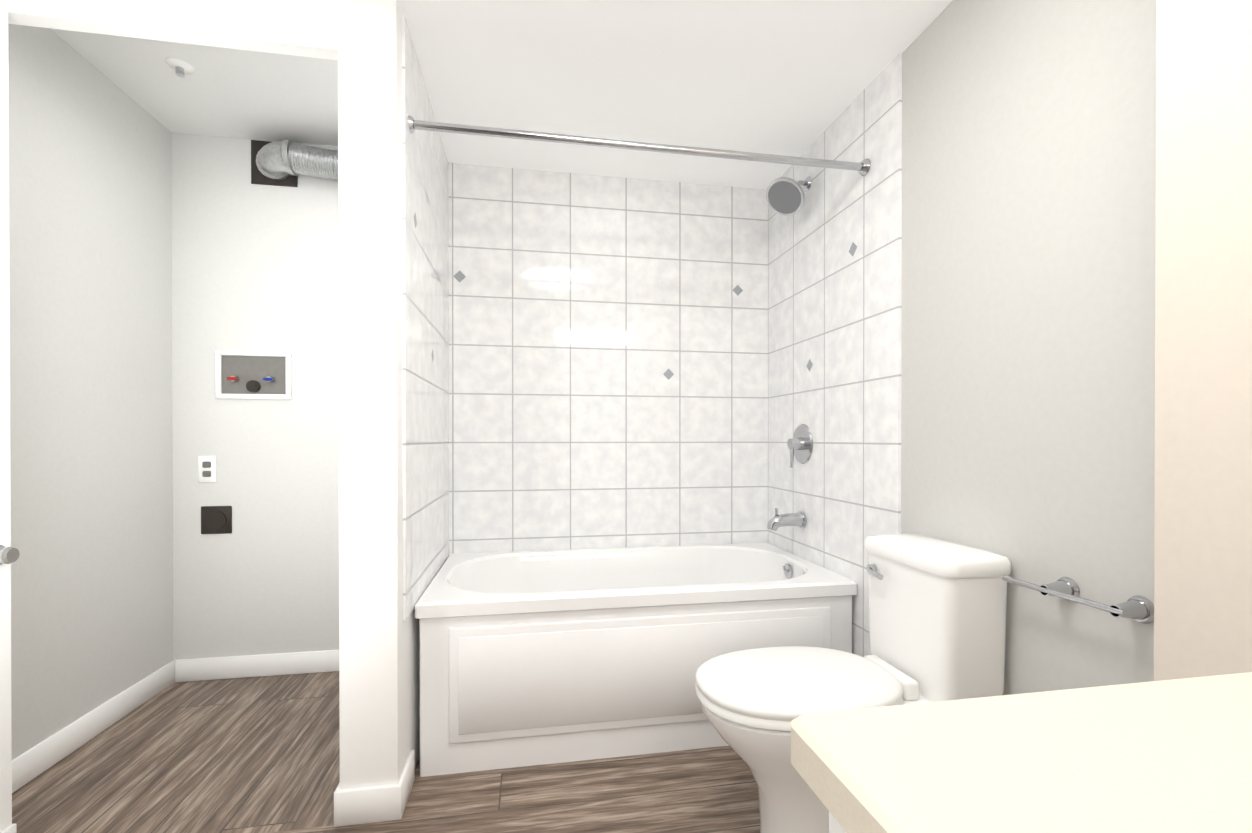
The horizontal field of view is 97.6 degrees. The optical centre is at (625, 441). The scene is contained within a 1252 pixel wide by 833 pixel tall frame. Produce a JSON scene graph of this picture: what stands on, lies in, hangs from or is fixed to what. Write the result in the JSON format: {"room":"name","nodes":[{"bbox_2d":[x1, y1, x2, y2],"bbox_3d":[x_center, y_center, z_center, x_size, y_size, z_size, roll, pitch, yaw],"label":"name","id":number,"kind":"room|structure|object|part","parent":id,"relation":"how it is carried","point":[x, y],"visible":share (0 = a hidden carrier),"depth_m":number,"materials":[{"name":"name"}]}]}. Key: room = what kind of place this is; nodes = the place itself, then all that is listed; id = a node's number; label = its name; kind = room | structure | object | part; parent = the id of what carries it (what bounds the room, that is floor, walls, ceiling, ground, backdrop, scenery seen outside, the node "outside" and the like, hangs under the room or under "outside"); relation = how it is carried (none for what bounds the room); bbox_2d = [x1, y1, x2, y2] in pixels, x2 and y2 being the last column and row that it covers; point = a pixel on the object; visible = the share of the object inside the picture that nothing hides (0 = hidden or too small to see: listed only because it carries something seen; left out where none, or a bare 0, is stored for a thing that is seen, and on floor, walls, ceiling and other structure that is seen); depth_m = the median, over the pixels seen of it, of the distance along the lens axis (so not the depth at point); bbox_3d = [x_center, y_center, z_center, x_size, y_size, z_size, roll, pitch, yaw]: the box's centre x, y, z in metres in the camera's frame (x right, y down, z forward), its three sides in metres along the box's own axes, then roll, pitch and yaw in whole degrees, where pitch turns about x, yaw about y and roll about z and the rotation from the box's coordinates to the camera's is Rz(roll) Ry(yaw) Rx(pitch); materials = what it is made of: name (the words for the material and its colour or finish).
{"room":"bathroom","nodes":[
{"label":"bathroom","id":0,"kind":"room"},
{"bbox_2d":[0,0,11,831],"bbox_3d":[-1.519,-0.187,0.377,0.350,2.450,1.900,0,0,-10],"label":"wall","id":1,"kind":"structure","parent":0,"point":[5,704],"depth_m":1.33,"materials":[{"name":"white paint"}]},
{"bbox_2d":[0,824,16,832],"bbox_3d":[-1.351,0.990,0.469,0.012,0.095,1.788,0,0,-10],"label":"baseboard","id":2,"kind":"structure","parent":1,"relation":"attached to","point":[11,828],"depth_m":1.34,"materials":[{"name":"white wood"}]},
{"bbox_2d":[0,545,18,564],"bbox_3d":[-1.485,0.272,1.307,0.037,0.052,0.052,0,0,-10],"label":"door knob","id":3,"kind":"object","parent":1,"relation":"attached to","point":[8,555],"visible":1,"depth_m":1.30,"materials":[{"name":"silver metal"}]},
{"bbox_3d":[-1.486,0.272,1.307,0.024,0.040,0.040,0,0,-10],"label":"stem","id":4,"kind":"part","parent":3,"relation":"part of","materials":[{"name":"silver metal"}]},
{"bbox_2d":[8,24,172,759],"bbox_3d":[-1.899,-0.193,1.813,0.100,2.450,1.060,0,0,-10],"label":"wall","id":5,"kind":"structure","parent":0,"point":[90,304],"depth_m":1.88,"materials":[{"name":"paint"}]},
{"bbox_2d":[12,660,175,792],"bbox_3d":[-1.847,0.984,1.850,0.012,0.095,1.015,0,0,-10],"label":"baseboard","id":6,"kind":"structure","parent":5,"relation":"attached to","point":[30,764],"depth_m":1.87,"materials":[{"name":"white wood"}]},
{"bbox_2d":[8,0,337,59],"bbox_3d":[-1.269,-1.234,1.405,1.000,0.365,0.045,0,0,-10],"label":"wall","id":7,"kind":"structure","parent":0,"point":[306,28],"depth_m":1.42,"materials":[{"name":"white paint"}]},
{"bbox_2d":[50,28,337,146],"bbox_3d":[-1.419,-1.394,1.966,1.100,0.150,1.115,0,0,-10],"label":"ceiling","id":8,"kind":"structure","parent":0,"point":[235,93],"depth_m":2.04,"materials":[{"name":"paint"}]},
{"bbox_2d":[165,57,193,76],"bbox_3d":[-1.562,-1.300,1.919,0.080,0.034,0.080,0,0,-10],"label":"sprinkler","id":9,"kind":"object","parent":8,"relation":"attached to","point":[180,67],"visible":0.96,"depth_m":1.91,"materials":[{"name":"white plastic"}]},
{"bbox_2d":[171,132,338,659],"bbox_3d":[-1.434,-0.196,2.484,1.248,2.450,0.100,0,0,-10],"label":"wall","id":10,"kind":"structure","parent":0,"point":[255,267],"depth_m":2.40,"materials":[{"name":"paint"}]},
{"bbox_2d":[198,456,216,482],"bbox_3d":[-1.807,0.120,2.363,0.070,0.116,0.009,0,0,-10],"label":"duplex electrical outlet","id":11,"kind":"object","parent":10,"relation":"attached to","point":[207,473],"visible":1,"depth_m":2.36,"materials":[{"name":"white plastic"}]},
{"bbox_2d":[202,462,210,467],"bbox_3d":[-1.807,0.100,2.362,0.032,0.026,0.006,0,0,-10],"label":"socket","id":12,"kind":"object","parent":11,"relation":"attached to","point":[204,464],"depth_m":2.36,"materials":[{"name":"grey plastic"}]},
{"bbox_2d":[202,471,210,476],"bbox_3d":[-1.807,0.140,2.362,0.032,0.026,0.006,0,0,-10],"label":"socket","id":13,"kind":"object","parent":11,"relation":"attached to","point":[204,473],"depth_m":2.36,"materials":[{"name":"grey plastic"}]},
{"bbox_2d":[201,506,231,533],"bbox_3d":[-1.772,0.340,2.367,0.120,0.120,0.015,0,0,-10],"label":"electrical outlet","id":14,"kind":"object","parent":10,"relation":"attached to","point":[216,519],"visible":1,"depth_m":2.36,"materials":[{"name":"black plastic"}]},
{"bbox_2d":[204,510,226,529],"bbox_3d":[-1.772,0.340,2.364,0.084,0.084,0.008,0,0,-10],"label":"socket","id":15,"kind":"object","parent":14,"relation":"attached to","point":[213,519],"depth_m":2.36,"materials":[{"name":"black plastic"}]},
{"bbox_2d":[215,350,291,399],"bbox_3d":[-1.622,-0.290,2.376,0.300,0.210,0.044,0,0,-10],"label":"washer outlet box","id":16,"kind":"object","parent":10,"relation":"attached to","point":[239,374],"visible":1,"depth_m":2.39,"materials":[{"name":"white plastic"}]},
{"bbox_3d":[-1.762,-0.290,2.368,0.022,0.166,0.013,0,0,-10],"label":"frame","id":17,"kind":"part","parent":16,"relation":"part of","materials":[{"name":"white plastic"}]},
{"bbox_3d":[-1.688,-0.270,2.348,0.040,0.012,0.010,0,0,-10],"label":"handle","id":18,"kind":"part","parent":16,"relation":"part of","materials":[{"name":"red plastic"}]},
{"bbox_3d":[-1.625,-0.385,2.391,0.300,0.022,0.013,0,0,-10],"label":"frame","id":19,"kind":"part","parent":16,"relation":"part of","materials":[{"name":"white plastic"}]},
{"bbox_3d":[-1.625,-0.197,2.392,0.300,0.022,0.013,0,0,-10],"label":"frame","id":20,"kind":"part","parent":16,"relation":"part of","materials":[{"name":"white plastic"}]},
{"bbox_3d":[-1.488,-0.291,2.416,0.022,0.166,0.013,0,0,-10],"label":"frame","id":21,"kind":"part","parent":16,"relation":"part of","materials":[{"name":"white plastic"}]},
{"bbox_2d":[175,650,338,681],"bbox_3d":[-1.442,0.982,2.431,0.988,0.095,0.012,0,0,-10],"label":"baseboard","id":22,"kind":"structure","parent":10,"relation":"attached to","point":[216,668],"depth_m":2.39,"materials":[{"name":"white wood"}]},
{"bbox_2d":[251,139,337,186],"bbox_3d":[-1.288,-1.221,2.417,0.693,0.190,0.207,0,0,-10],"label":"vent duct","id":23,"kind":"object","parent":10,"relation":"attached to","point":[285,162],"visible":0.48,"depth_m":2.34,"materials":[{"name":"metal"}]},
{"bbox_2d":[338,0,419,789],"bbox_3d":[-0.792,-0.194,2.008,0.148,2.450,1.060,0,0,-10],"label":"wall","id":24,"kind":"structure","parent":0,"point":[379,674],"depth_m":1.49,"materials":[{"name":"white paint"}]},
{"bbox_2d":[334,784,401,826],"bbox_3d":[-0.699,0.986,1.485,0.172,0.095,0.012,0,0,-10],"label":"baseboard","id":25,"kind":"structure","parent":24,"relation":"attached to","point":[366,805],"depth_m":1.48,"materials":[{"name":"white wood"}]},
{"bbox_2d":[398,750,414,815],"bbox_3d":[-0.635,0.985,1.587,0.012,0.095,0.166,0,0,-10],"label":"baseboard","id":26,"kind":"structure","parent":24,"relation":"attached to","point":[407,779],"depth_m":1.58,"materials":[{"name":"white wood"}]},
{"bbox_2d":[402,15,448,620],"bbox_3d":[-0.708,-0.354,1.983,0.008,1.730,0.847,0,0,-10],"label":"wall tile","id":27,"kind":"structure","parent":24,"relation":"attached to","point":[425,299],"depth_m":1.83,"materials":[{"name":"white tile"}]},
{"bbox_2d":[408,115,869,175],"bbox_3d":[0.088,-0.943,1.756,1.494,0.056,0.056,0,0,-10],"label":"curtain rod","id":28,"kind":"object","parent":27,"relation":"attached to","point":[862,167],"visible":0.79,"depth_m":1.74,"materials":[{"name":"silver metal"}]},
{"bbox_2d":[12,671,759,832],"bbox_3d":[-0.386,1.060,1.171,2.856,0.050,3.060,0,0,-10],"label":"floor","id":29,"kind":"structure","parent":0,"point":[261,754],"depth_m":1.65,"materials":[{"name":"brown wood"}]},
{"bbox_2d":[415,543,856,776],"bbox_3d":[0.021,0.760,2.166,1.486,0.540,0.745,0,0,-10],"label":"bathtub","id":30,"kind":"object","parent":29,"relation":"on","point":[533,658],"visible":0.88,"depth_m":1.79,"materials":[{"name":"ceramic"}]},
{"bbox_3d":[0.084,0.757,1.807,1.286,0.360,0.010,0,0,-10],"label":"panel","id":31,"kind":"part","parent":30,"relation":"part of","materials":[{"name":"ceramic"}]},
{"bbox_3d":[0.085,0.757,1.801,1.226,0.300,0.004,0,0,-10],"label":"panel","id":32,"kind":"part","parent":30,"relation":"part of","materials":[{"name":"ceramic"}]},
{"bbox_2d":[696,533,1010,832],"bbox_3d":[0.543,0.651,1.414,0.734,0.765,0.375,0,0,-10],"label":"toilet","id":33,"kind":"object","parent":29,"relation":"on","point":[937,619],"visible":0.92,"depth_m":1.31,"materials":[{"name":"ceramic"}]},
{"bbox_3d":[0.432,0.612,1.394,0.508,0.060,0.375,0,0,-10],"label":"seat","id":34,"kind":"part","parent":33,"relation":"part of","materials":[{"name":"white plastic"}]},
{"bbox_3d":[0.698,0.363,1.557,0.012,0.028,0.028,0,0,-10],"label":"lever","id":35,"kind":"part","parent":33,"relation":"part of","materials":[{"name":"silver metal"}]},
{"bbox_3d":[0.691,0.367,1.523,0.024,0.019,0.068,0,0,-10],"label":"lever arm","id":36,"kind":"part","parent":33,"relation":"part of"},
{"bbox_3d":[0.813,0.480,1.461,0.178,0.323,0.332,0,0,-10],"label":"tank","id":37,"kind":"part","parent":33,"relation":"part of","materials":[{"name":"ceramic"}]},
{"bbox_3d":[0.811,0.293,1.460,0.190,0.050,0.350,0,0,-10],"label":"lid","id":38,"kind":"part","parent":33,"relation":"part of","materials":[{"name":"ceramic"}]},
{"bbox_2d":[791,672,1251,832],"bbox_3d":[0.581,0.516,0.178,0.877,1.046,0.567,0,0,-10],"label":"bathroom vanity","id":39,"kind":"object","parent":29,"relation":"on","point":[1169,756],"visible":1,"depth_m":0.31,"materials":[{"name":"beige laminate"}]},
{"bbox_2d":[398,0,952,188],"bbox_3d":[-0.386,-1.340,1.161,2.856,0.250,3.060,0,0,-10],"label":"ceiling","id":40,"kind":"structure","parent":0,"point":[492,73],"depth_m":1.81,"materials":[{"name":"paint"}]},
{"bbox_2d":[901,0,1156,694],"bbox_3d":[0.899,-0.193,1.818,0.100,2.450,1.751,0,0,-10],"label":"wall","id":41,"kind":"structure","parent":0,"point":[1028,287],"depth_m":1.25,"materials":[{"name":"paint"}]},
{"bbox_2d":[768,53,901,656],"bbox_3d":[0.778,-0.145,2.191,0.010,2.150,0.955,0,0,-10],"label":"wall tile","id":42,"kind":"structure","parent":41,"relation":"attached to","point":[834,303],"depth_m":2.02,"materials":[{"name":"white tile"}]},
{"bbox_2d":[767,508,806,530],"bbox_3d":[0.671,0.327,2.308,0.158,0.095,0.068,0,0,-10],"label":"tub spout","id":43,"kind":"object","parent":42,"relation":"attached to","point":[776,521],"visible":1,"depth_m":2.29,"materials":[{"name":"silver metal"}]},
{"bbox_2d":[766,176,810,215],"bbox_3d":[0.671,-1.019,2.236,0.181,0.161,0.157,0,0,-10],"label":"shower head","id":44,"kind":"object","parent":42,"relation":"attached to","point":[785,196],"visible":1,"depth_m":2.23},
{"bbox_3d":[0.713,-1.058,2.265,0.083,0.049,0.026,0,0,-10],"label":"arm","id":45,"kind":"part","parent":44,"relation":"part of"},
{"bbox_2d":[787,424,812,467],"bbox_3d":[0.716,0.018,2.315,0.066,0.186,0.170,0,0,-10],"label":"shower valve","id":46,"kind":"object","parent":42,"relation":"attached to","point":[800,444],"visible":1,"depth_m":2.29,"materials":[{"name":"silver metal"}]},
{"bbox_3d":[0.698,0.059,2.306,0.026,0.103,0.032,0,0,-10],"label":"lever","id":47,"kind":"part","parent":46,"relation":"part of","materials":[{"name":"silver metal"}]},
{"bbox_3d":[0.745,0.010,2.320,0.007,0.170,0.170,0,0,-10],"label":"plate","id":48,"kind":"part","parent":46,"relation":"part of","materials":[{"name":"silver metal"}]},
{"bbox_2d":[1002,575,1153,623],"bbox_3d":[0.933,0.320,1.149,0.064,0.052,0.274,0,0,-10],"label":"towel rail","id":49,"kind":"object","parent":41,"relation":"attached to","point":[1139,608],"visible":0.98,"depth_m":1.07,"materials":[{"name":"silver metal"}]},
{"bbox_3d":[0.925,0.320,1.182,0.054,0.038,0.038,0,0,-10],"label":"post","id":50,"kind":"part","parent":49,"relation":"part of","materials":[{"name":"silver metal"}]},
{"bbox_3d":[0.950,0.320,1.039,0.054,0.038,0.038,0,0,-10],"label":"post","id":51,"kind":"part","parent":49,"relation":"part of","materials":[{"name":"silver metal"}]},
{"bbox_2d":[1154,0,1251,680],"bbox_3d":[1.091,-0.187,0.417,0.206,2.450,1.074,0,0,-10],"label":"wall","id":52,"kind":"structure","parent":0,"point":[1203,478],"depth_m":0.86,"materials":[{"name":"paint"}]},
{"bbox_3d":[-0.004,-0.196,2.599,1.608,2.450,0.100,0,0,-10],"label":"wall","id":53,"kind":"structure","parent":0,"visible":0},
{"bbox_2d":[448,163,767,554],"bbox_3d":[-0.044,-0.356,2.535,1.508,1.730,0.010,0,0,-10],"label":"wall tile","id":54,"kind":"structure","parent":53,"relation":"attached to","point":[608,361],"depth_m":2.52,"materials":[{"name":"white tile"}]}
]}

